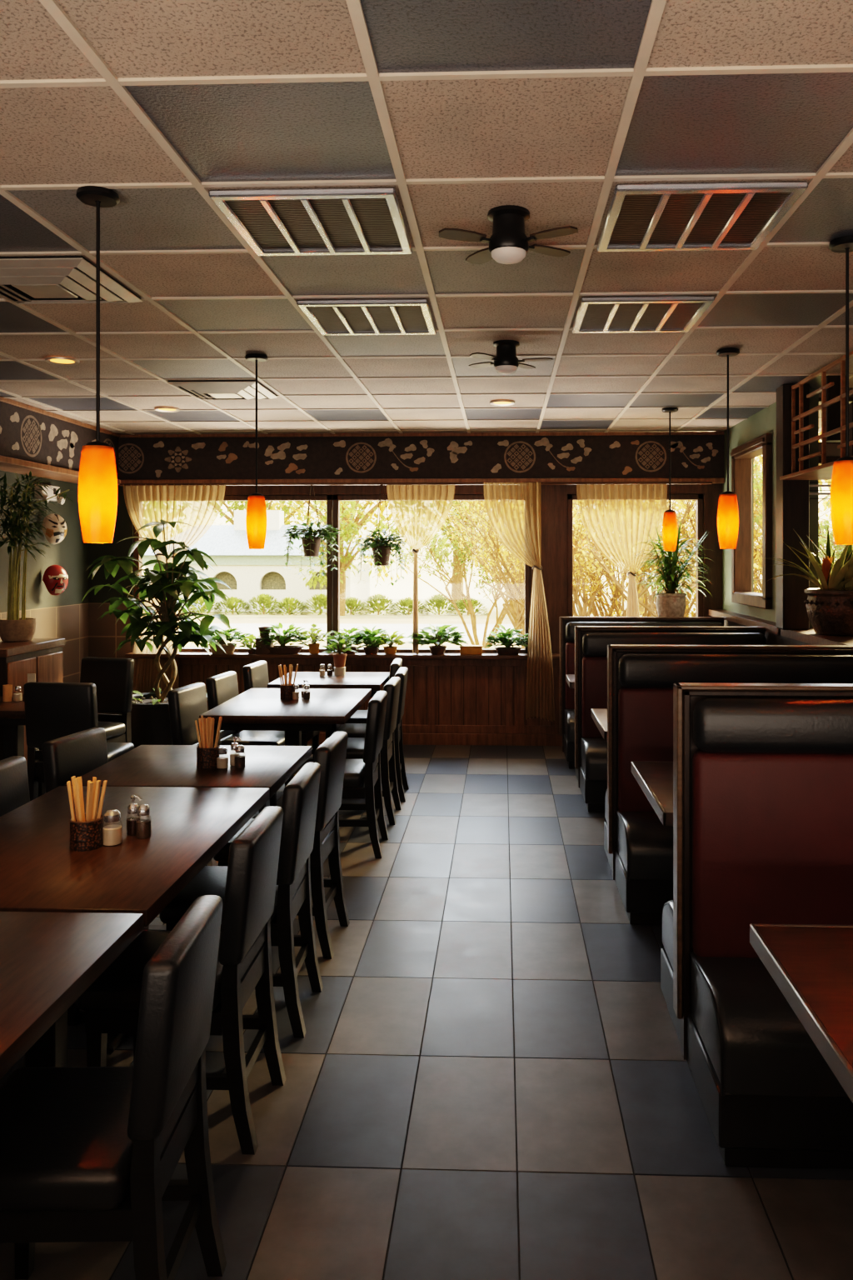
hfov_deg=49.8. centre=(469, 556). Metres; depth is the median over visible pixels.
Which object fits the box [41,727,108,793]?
dining chair
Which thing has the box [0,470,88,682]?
wall
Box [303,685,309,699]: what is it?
shaker
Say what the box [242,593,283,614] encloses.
tree
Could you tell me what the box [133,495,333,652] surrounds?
window
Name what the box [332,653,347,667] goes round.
pot
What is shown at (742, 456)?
window
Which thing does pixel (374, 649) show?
potted plant
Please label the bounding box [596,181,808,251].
ceiling vent
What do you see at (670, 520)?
pendant lamp
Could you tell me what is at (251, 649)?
potted plant
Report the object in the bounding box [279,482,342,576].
hanging plant
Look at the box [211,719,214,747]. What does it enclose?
chopstick
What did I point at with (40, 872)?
dining table
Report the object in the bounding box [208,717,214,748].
chopstick
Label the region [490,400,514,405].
recessed light
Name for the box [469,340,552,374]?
ceiling fan
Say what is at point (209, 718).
chopstick
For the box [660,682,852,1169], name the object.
bench
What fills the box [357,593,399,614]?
tree
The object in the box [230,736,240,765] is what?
shaker
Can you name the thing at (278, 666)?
chopstick
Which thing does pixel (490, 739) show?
baseboard
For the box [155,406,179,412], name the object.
recessed light
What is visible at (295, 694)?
jar
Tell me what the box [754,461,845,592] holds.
tree
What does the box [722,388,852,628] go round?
wall
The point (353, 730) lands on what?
dining chair
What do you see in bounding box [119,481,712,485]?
curtain rod
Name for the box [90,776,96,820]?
chopstick
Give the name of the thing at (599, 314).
ceiling vent
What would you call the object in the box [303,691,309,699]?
jar
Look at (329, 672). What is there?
jar
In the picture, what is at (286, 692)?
cup
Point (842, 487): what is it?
pendant lamp
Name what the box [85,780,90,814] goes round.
chopstick
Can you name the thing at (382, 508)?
tree
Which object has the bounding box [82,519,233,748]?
floor plant
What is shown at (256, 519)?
pendant lamp
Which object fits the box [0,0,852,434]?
ceiling
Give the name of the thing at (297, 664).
chopstick
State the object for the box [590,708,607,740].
table
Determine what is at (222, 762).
jar
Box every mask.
[41,513,67,544]
[42,565,68,594]
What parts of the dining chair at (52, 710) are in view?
leg, rail, seat frame, backrest, seat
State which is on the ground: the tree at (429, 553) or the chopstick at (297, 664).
the tree at (429, 553)
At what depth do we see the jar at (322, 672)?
6.89 m
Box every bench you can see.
[560,616,724,769]
[575,625,766,812]
[604,644,852,924]
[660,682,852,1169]
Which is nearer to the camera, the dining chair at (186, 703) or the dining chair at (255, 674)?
the dining chair at (186, 703)
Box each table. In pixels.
[0,696,25,759]
[0,785,269,1067]
[0,911,143,1079]
[64,745,311,930]
[199,688,371,818]
[267,671,389,739]
[565,674,574,688]
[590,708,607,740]
[631,760,673,826]
[750,923,852,1103]
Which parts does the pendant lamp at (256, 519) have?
lamp shade, cord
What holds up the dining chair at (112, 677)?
on the floor
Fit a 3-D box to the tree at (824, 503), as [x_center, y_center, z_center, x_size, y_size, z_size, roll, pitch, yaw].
[17.059,-3.542,51.560,13.902,13.846,12.448,0,0,2]
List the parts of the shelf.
short rail, short rail, short rail, rail, rail, rail, short rail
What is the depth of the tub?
6.79 m
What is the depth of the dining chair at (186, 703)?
5.45 m
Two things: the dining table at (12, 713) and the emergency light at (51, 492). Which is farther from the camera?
the emergency light at (51, 492)
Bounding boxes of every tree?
[178,596,195,614]
[181,596,221,614]
[212,596,252,614]
[213,500,326,524]
[241,500,420,582]
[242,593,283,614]
[268,596,309,614]
[291,500,397,615]
[300,593,326,614]
[345,596,371,614]
[355,500,499,607]
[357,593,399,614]
[388,596,429,614]
[392,505,524,648]
[419,593,457,614]
[440,500,590,649]
[441,500,574,612]
[444,500,695,647]
[447,596,488,614]
[459,493,761,616]
[573,476,832,616]
[573,500,695,614]
[648,455,824,616]
[675,431,831,591]
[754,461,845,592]
[819,483,845,563]
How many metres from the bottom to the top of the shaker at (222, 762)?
0.088 m
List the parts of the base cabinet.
panel, panel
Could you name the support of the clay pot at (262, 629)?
on the pot at (262, 650)
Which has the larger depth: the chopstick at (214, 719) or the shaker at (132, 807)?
the chopstick at (214, 719)
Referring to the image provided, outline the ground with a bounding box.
[178,599,695,649]
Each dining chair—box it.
[0,755,79,1025]
[0,895,226,1279]
[23,681,134,800]
[38,656,134,796]
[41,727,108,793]
[76,806,285,1154]
[159,762,323,1037]
[167,682,265,813]
[205,670,284,806]
[213,731,349,959]
[242,660,319,758]
[290,690,389,858]
[320,676,401,824]
[331,667,409,801]
[345,658,402,723]
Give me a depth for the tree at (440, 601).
54.03 m
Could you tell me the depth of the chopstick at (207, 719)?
3.92 m
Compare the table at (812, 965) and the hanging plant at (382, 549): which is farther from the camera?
the hanging plant at (382, 549)
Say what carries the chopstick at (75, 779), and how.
in the cup at (84, 836)
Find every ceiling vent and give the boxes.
[0,255,142,304]
[166,380,278,399]
[208,187,412,255]
[296,299,436,334]
[571,295,714,333]
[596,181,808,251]
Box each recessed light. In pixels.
[45,356,79,365]
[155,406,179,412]
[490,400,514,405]
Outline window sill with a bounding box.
[125,651,559,659]
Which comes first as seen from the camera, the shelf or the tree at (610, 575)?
the shelf
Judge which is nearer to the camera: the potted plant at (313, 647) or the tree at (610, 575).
the potted plant at (313, 647)
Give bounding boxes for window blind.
[810,481,831,499]
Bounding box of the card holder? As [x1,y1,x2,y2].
[27,673,35,682]
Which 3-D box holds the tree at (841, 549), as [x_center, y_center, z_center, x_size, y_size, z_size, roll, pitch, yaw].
[4.482,0.254,7.906,3.104,3.266,3.069,0,0,-39]
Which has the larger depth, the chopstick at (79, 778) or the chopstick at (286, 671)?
the chopstick at (286, 671)
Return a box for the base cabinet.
[0,637,64,767]
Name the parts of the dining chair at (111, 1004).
leg, leg, seat, seat frame, leg, backrest, rail, leg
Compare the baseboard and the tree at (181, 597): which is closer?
the baseboard
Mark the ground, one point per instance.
(249, 622)
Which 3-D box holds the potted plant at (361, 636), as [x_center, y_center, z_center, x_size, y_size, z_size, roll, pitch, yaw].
[-1.054,0.732,8.034,0.448,0.236,0.336,0,0,2]
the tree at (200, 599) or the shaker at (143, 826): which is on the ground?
the tree at (200, 599)
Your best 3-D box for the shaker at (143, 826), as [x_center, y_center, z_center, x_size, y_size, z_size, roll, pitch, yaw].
[-1.044,0.848,2.940,0.048,0.105,0.048,0,0,2]
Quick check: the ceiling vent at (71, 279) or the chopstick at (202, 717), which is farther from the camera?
the chopstick at (202, 717)
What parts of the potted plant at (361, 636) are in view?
pot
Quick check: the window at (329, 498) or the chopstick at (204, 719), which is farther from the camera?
the window at (329, 498)
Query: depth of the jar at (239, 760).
3.89 m
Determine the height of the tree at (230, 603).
1.099 m
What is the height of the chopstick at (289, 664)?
0.208 m
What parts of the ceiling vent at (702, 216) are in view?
louver panel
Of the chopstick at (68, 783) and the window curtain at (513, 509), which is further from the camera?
the window curtain at (513, 509)
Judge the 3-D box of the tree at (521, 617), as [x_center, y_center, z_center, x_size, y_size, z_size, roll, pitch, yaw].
[1.365,0.083,13.133,3.765,3.964,4.729,0,0,2]
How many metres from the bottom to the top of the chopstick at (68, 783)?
0.197 m
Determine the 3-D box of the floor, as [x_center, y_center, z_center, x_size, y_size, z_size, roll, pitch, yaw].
[-0.190,1.690,3.034,6.800,0.080,11.200,0,0,2]
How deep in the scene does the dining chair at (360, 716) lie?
6.74 m
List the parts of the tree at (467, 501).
crown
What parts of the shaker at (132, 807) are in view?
lid, spout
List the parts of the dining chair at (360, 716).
seat, backrest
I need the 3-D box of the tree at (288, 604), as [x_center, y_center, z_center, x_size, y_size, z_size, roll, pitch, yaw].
[-10.558,2.891,53.914,2.538,1.100,1.706,0,0,2]
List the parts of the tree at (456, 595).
crown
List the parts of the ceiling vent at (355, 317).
louver panel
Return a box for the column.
[776,384,809,629]
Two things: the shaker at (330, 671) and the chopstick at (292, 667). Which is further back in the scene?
the shaker at (330, 671)
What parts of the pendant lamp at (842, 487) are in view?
lamp shade, cord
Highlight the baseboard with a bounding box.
[220,732,562,745]
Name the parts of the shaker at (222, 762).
lid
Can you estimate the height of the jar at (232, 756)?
0.071 m
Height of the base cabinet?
1.055 m
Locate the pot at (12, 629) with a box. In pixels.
[0,617,36,641]
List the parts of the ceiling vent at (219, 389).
plate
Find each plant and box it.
[0,470,72,641]
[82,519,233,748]
[200,627,250,654]
[238,634,260,653]
[253,622,309,654]
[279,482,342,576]
[294,623,333,654]
[321,630,358,675]
[326,626,371,654]
[353,625,395,654]
[355,484,408,587]
[375,630,408,654]
[405,623,468,654]
[485,624,528,654]
[630,522,713,616]
[767,526,852,635]
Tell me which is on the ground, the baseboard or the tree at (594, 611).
the tree at (594, 611)
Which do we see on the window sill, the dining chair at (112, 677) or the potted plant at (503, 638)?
the potted plant at (503, 638)
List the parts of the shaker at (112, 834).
lid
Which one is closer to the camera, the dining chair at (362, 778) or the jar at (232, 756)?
the jar at (232, 756)
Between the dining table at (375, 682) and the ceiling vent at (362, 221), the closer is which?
the ceiling vent at (362, 221)
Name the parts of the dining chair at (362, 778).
seat, seat frame, leg, backrest, rail, leg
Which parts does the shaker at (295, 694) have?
lid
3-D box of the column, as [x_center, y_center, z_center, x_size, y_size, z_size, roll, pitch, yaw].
[2.061,-0.313,5.837,0.165,1.546,0.155,0,0,2]
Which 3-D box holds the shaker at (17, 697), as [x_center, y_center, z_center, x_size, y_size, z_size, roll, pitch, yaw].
[-2.810,0.853,5.706,0.052,0.095,0.052,0,0,2]
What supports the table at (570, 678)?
on the floor
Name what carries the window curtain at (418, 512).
hanging from the curtain rod
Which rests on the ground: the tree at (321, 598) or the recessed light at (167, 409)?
the tree at (321, 598)
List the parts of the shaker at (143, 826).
lid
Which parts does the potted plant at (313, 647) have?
pot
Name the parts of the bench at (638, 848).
seat, seat, backrest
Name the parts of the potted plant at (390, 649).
pot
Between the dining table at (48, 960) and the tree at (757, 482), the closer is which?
the dining table at (48, 960)
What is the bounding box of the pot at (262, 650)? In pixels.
[255,636,273,654]
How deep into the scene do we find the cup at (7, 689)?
5.69 m
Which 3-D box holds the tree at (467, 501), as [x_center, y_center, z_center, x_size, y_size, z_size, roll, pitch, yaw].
[0.504,-3.873,61.025,16.008,15.070,14.786,0,0,32]
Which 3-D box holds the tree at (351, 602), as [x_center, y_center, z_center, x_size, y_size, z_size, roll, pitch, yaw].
[-7.027,2.919,54.598,2.547,1.100,1.706,0,0,2]
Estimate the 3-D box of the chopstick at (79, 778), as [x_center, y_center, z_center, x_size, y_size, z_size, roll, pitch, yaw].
[-1.211,0.790,2.865,0.032,0.201,0.014,0,0,28]
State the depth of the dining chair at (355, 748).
5.65 m
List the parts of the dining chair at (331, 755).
seat frame, seat, leg, rail, backrest, leg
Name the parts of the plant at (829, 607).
pot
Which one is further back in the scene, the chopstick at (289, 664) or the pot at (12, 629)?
the pot at (12, 629)
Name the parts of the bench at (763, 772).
seat, edge trim, frame, seat, backrest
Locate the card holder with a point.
(31, 677)
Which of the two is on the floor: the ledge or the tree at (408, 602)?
the ledge
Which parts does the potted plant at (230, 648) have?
pot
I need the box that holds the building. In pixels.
[142,510,373,612]
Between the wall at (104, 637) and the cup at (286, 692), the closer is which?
the cup at (286, 692)
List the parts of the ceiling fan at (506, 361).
blade, blade, lamp shade, blade, blade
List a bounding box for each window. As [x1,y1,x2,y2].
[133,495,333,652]
[333,494,530,653]
[567,494,703,616]
[730,433,772,609]
[819,397,852,443]
[819,455,840,464]
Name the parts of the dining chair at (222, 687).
leg, backrest, rail, seat, leg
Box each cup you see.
[2,684,12,701]
[69,813,103,851]
[196,744,219,769]
[280,683,295,699]
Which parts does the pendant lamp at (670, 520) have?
lamp shade, cord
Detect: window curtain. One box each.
[123,484,225,694]
[386,485,454,654]
[484,482,554,721]
[576,484,667,616]
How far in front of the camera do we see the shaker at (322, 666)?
6.89 m
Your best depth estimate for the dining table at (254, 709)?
5.42 m
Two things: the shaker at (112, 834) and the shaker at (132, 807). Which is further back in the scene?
the shaker at (132, 807)
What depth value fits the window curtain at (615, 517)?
7.92 m
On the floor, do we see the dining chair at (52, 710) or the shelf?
the dining chair at (52, 710)
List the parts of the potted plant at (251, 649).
pot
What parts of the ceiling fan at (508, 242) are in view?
blade, blade, lamp shade, blade, blade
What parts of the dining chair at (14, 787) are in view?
backrest, leg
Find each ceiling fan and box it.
[439,205,578,264]
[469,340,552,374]
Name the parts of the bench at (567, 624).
seat, backrest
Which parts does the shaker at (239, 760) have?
lid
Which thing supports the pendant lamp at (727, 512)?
hanging from the ceiling
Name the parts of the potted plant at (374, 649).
pot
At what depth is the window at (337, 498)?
8.13 m
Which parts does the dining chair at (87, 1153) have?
leg, seat frame, seat, leg, backrest, rail, leg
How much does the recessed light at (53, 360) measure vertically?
0.012 m
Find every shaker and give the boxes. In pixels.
[13,685,21,701]
[102,809,121,845]
[126,795,141,834]
[136,804,150,838]
[216,747,228,768]
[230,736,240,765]
[235,745,244,768]
[292,684,299,699]
[301,680,308,697]
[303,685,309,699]
[320,664,324,675]
[327,664,332,675]
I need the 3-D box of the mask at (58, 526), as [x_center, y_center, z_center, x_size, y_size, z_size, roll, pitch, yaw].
[-3.331,-0.225,7.408,0.097,0.250,0.210,0,0,34]
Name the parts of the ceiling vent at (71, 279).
plate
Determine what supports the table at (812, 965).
on the floor
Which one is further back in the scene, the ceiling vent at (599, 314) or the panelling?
the panelling
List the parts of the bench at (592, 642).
seat, backrest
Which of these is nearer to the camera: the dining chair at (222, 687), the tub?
the dining chair at (222, 687)
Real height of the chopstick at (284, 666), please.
0.202 m
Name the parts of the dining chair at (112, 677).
leg, seat frame, backrest, rail, seat, leg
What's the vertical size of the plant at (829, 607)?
0.659 m
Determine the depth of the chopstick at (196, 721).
3.90 m
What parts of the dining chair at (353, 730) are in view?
seat, rail, leg, backrest, leg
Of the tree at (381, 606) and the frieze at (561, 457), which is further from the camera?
the tree at (381, 606)
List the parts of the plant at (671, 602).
pot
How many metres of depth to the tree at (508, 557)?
18.22 m
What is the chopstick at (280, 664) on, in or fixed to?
in the cup at (286, 692)
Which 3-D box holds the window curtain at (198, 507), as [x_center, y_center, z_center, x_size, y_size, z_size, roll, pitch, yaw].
[-2.579,0.465,8.040,0.900,2.200,0.108,0,0,1]
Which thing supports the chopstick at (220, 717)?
in the cup at (206, 757)
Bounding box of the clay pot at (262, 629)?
[258,626,269,638]
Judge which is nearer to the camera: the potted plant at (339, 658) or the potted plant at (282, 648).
the potted plant at (339, 658)
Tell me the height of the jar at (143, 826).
0.076 m
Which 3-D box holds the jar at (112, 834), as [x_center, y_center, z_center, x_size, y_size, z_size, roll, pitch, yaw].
[-1.119,0.862,2.873,0.062,0.076,0.062,0,0,2]
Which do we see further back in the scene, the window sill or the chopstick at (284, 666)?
the window sill
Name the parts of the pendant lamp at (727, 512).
lamp shade, cord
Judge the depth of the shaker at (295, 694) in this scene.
5.76 m
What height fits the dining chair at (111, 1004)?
0.865 m
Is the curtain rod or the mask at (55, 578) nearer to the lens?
the mask at (55, 578)
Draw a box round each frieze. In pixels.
[0,395,120,484]
[117,431,724,484]
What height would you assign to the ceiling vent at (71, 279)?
0.052 m
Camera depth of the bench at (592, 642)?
6.22 m
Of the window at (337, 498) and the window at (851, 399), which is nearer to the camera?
the window at (851, 399)
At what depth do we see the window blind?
5.89 m
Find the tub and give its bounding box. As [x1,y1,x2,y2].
[119,691,207,748]
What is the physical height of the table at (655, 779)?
0.752 m
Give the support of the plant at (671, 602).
on the plant stand
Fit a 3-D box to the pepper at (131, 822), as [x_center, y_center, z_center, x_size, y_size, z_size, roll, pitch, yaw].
[-1.089,0.864,2.971,0.044,0.072,0.044,0,0,2]
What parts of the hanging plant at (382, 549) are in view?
pot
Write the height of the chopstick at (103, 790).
0.192 m
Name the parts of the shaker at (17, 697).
lid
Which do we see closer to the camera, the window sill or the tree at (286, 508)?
the window sill
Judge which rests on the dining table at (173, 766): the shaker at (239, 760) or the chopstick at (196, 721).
the shaker at (239, 760)
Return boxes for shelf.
[780,350,852,479]
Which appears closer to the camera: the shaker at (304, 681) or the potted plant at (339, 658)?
the shaker at (304, 681)
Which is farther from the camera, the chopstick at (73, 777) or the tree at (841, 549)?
the tree at (841, 549)
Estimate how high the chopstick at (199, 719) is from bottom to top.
0.198 m
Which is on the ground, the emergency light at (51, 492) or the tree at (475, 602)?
the tree at (475, 602)
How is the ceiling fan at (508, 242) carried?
attached to the ceiling
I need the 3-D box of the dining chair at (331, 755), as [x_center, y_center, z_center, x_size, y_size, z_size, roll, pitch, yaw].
[-0.801,1.218,3.961,0.502,0.865,0.400,0,0,4]
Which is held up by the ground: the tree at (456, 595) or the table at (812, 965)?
the tree at (456, 595)
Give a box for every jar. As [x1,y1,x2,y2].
[13,693,21,701]
[102,824,121,845]
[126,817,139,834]
[136,819,150,838]
[216,756,228,768]
[230,753,239,765]
[235,755,244,768]
[292,691,299,699]
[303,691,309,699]
[320,670,324,675]
[327,669,332,675]
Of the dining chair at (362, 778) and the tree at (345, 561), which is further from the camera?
the tree at (345, 561)
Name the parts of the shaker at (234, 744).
lid, spout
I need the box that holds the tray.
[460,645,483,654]
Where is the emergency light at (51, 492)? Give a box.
[34,484,64,504]
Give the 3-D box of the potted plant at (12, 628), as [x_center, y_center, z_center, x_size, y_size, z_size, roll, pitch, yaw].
[-3.093,-0.013,6.483,0.524,1.216,0.446,0,0,-19]
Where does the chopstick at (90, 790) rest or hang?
in the cup at (84, 836)
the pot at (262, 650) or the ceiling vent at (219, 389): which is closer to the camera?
the ceiling vent at (219, 389)
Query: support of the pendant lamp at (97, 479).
hanging from the ceiling
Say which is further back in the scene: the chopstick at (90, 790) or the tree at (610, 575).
the tree at (610, 575)
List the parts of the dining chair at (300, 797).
seat, seat frame, leg, backrest, rail, leg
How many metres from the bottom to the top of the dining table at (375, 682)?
0.750 m
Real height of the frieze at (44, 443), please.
0.449 m
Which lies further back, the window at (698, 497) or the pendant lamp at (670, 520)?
the window at (698, 497)
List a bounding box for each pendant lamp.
[75,185,119,543]
[245,353,268,549]
[661,407,678,550]
[716,348,739,549]
[829,235,852,544]
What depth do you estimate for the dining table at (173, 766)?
3.89 m
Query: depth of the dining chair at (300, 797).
3.18 m
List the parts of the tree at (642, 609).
crown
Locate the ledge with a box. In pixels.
[709,609,852,644]
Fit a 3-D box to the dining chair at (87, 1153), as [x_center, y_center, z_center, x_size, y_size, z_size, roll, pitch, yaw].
[-0.814,1.218,1.951,0.502,0.865,0.400,0,0,-1]
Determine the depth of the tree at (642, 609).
54.24 m
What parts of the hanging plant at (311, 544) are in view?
pot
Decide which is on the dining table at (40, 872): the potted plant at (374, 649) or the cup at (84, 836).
the cup at (84, 836)
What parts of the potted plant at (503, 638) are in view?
pot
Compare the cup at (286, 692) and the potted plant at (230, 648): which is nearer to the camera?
the cup at (286, 692)
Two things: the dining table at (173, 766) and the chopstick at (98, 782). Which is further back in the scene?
the dining table at (173, 766)
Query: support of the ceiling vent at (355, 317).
in the ceiling
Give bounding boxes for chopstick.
[66,780,75,821]
[71,775,79,821]
[74,778,82,821]
[76,776,84,821]
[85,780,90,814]
[85,781,93,821]
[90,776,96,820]
[91,780,100,820]
[96,780,107,819]
[195,720,201,748]
[198,718,203,748]
[200,715,205,748]
[203,717,206,748]
[205,718,209,748]
[207,717,211,733]
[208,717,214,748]
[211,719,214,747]
[214,716,222,747]
[278,665,282,684]
[280,664,284,685]
[283,665,285,685]
[285,666,287,685]
[288,664,290,685]
[289,665,293,685]
[292,664,298,684]
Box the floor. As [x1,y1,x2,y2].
[0,744,852,1279]
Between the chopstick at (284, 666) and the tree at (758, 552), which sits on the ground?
the tree at (758, 552)
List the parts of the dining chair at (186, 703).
backrest, leg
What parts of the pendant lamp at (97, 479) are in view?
lamp shade, cord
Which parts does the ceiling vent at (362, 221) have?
louver panel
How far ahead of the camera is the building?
60.65 m
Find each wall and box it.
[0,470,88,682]
[88,484,722,722]
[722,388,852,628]
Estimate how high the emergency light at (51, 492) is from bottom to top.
0.148 m
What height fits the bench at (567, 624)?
1.158 m
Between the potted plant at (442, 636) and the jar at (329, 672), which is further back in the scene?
the potted plant at (442, 636)
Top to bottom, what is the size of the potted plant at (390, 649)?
0.208 m
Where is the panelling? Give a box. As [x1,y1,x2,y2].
[179,658,559,734]
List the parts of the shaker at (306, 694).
lid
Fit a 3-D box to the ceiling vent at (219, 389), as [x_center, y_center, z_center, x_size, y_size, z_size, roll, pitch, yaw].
[-1.565,-1.052,5.878,0.550,0.052,0.550,0,0,2]
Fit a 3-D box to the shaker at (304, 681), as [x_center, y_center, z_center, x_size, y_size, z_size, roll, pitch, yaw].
[-1.050,0.842,5.842,0.040,0.115,0.040,0,0,-43]
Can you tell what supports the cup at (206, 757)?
on the dining table at (173, 766)
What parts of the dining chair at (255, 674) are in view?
backrest, leg, seat, seat frame, leg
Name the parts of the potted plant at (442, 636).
pot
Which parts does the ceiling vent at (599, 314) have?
louver panel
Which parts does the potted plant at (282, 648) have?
pot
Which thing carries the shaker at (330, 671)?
on the dining table at (375, 682)
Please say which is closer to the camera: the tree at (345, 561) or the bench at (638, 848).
the bench at (638, 848)
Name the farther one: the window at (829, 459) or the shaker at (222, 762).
the window at (829, 459)
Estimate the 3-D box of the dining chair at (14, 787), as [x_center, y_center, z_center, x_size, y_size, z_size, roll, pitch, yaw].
[-1.588,1.218,3.421,0.502,0.865,0.400,0,0,6]
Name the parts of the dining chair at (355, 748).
seat, leg, rail, backrest, leg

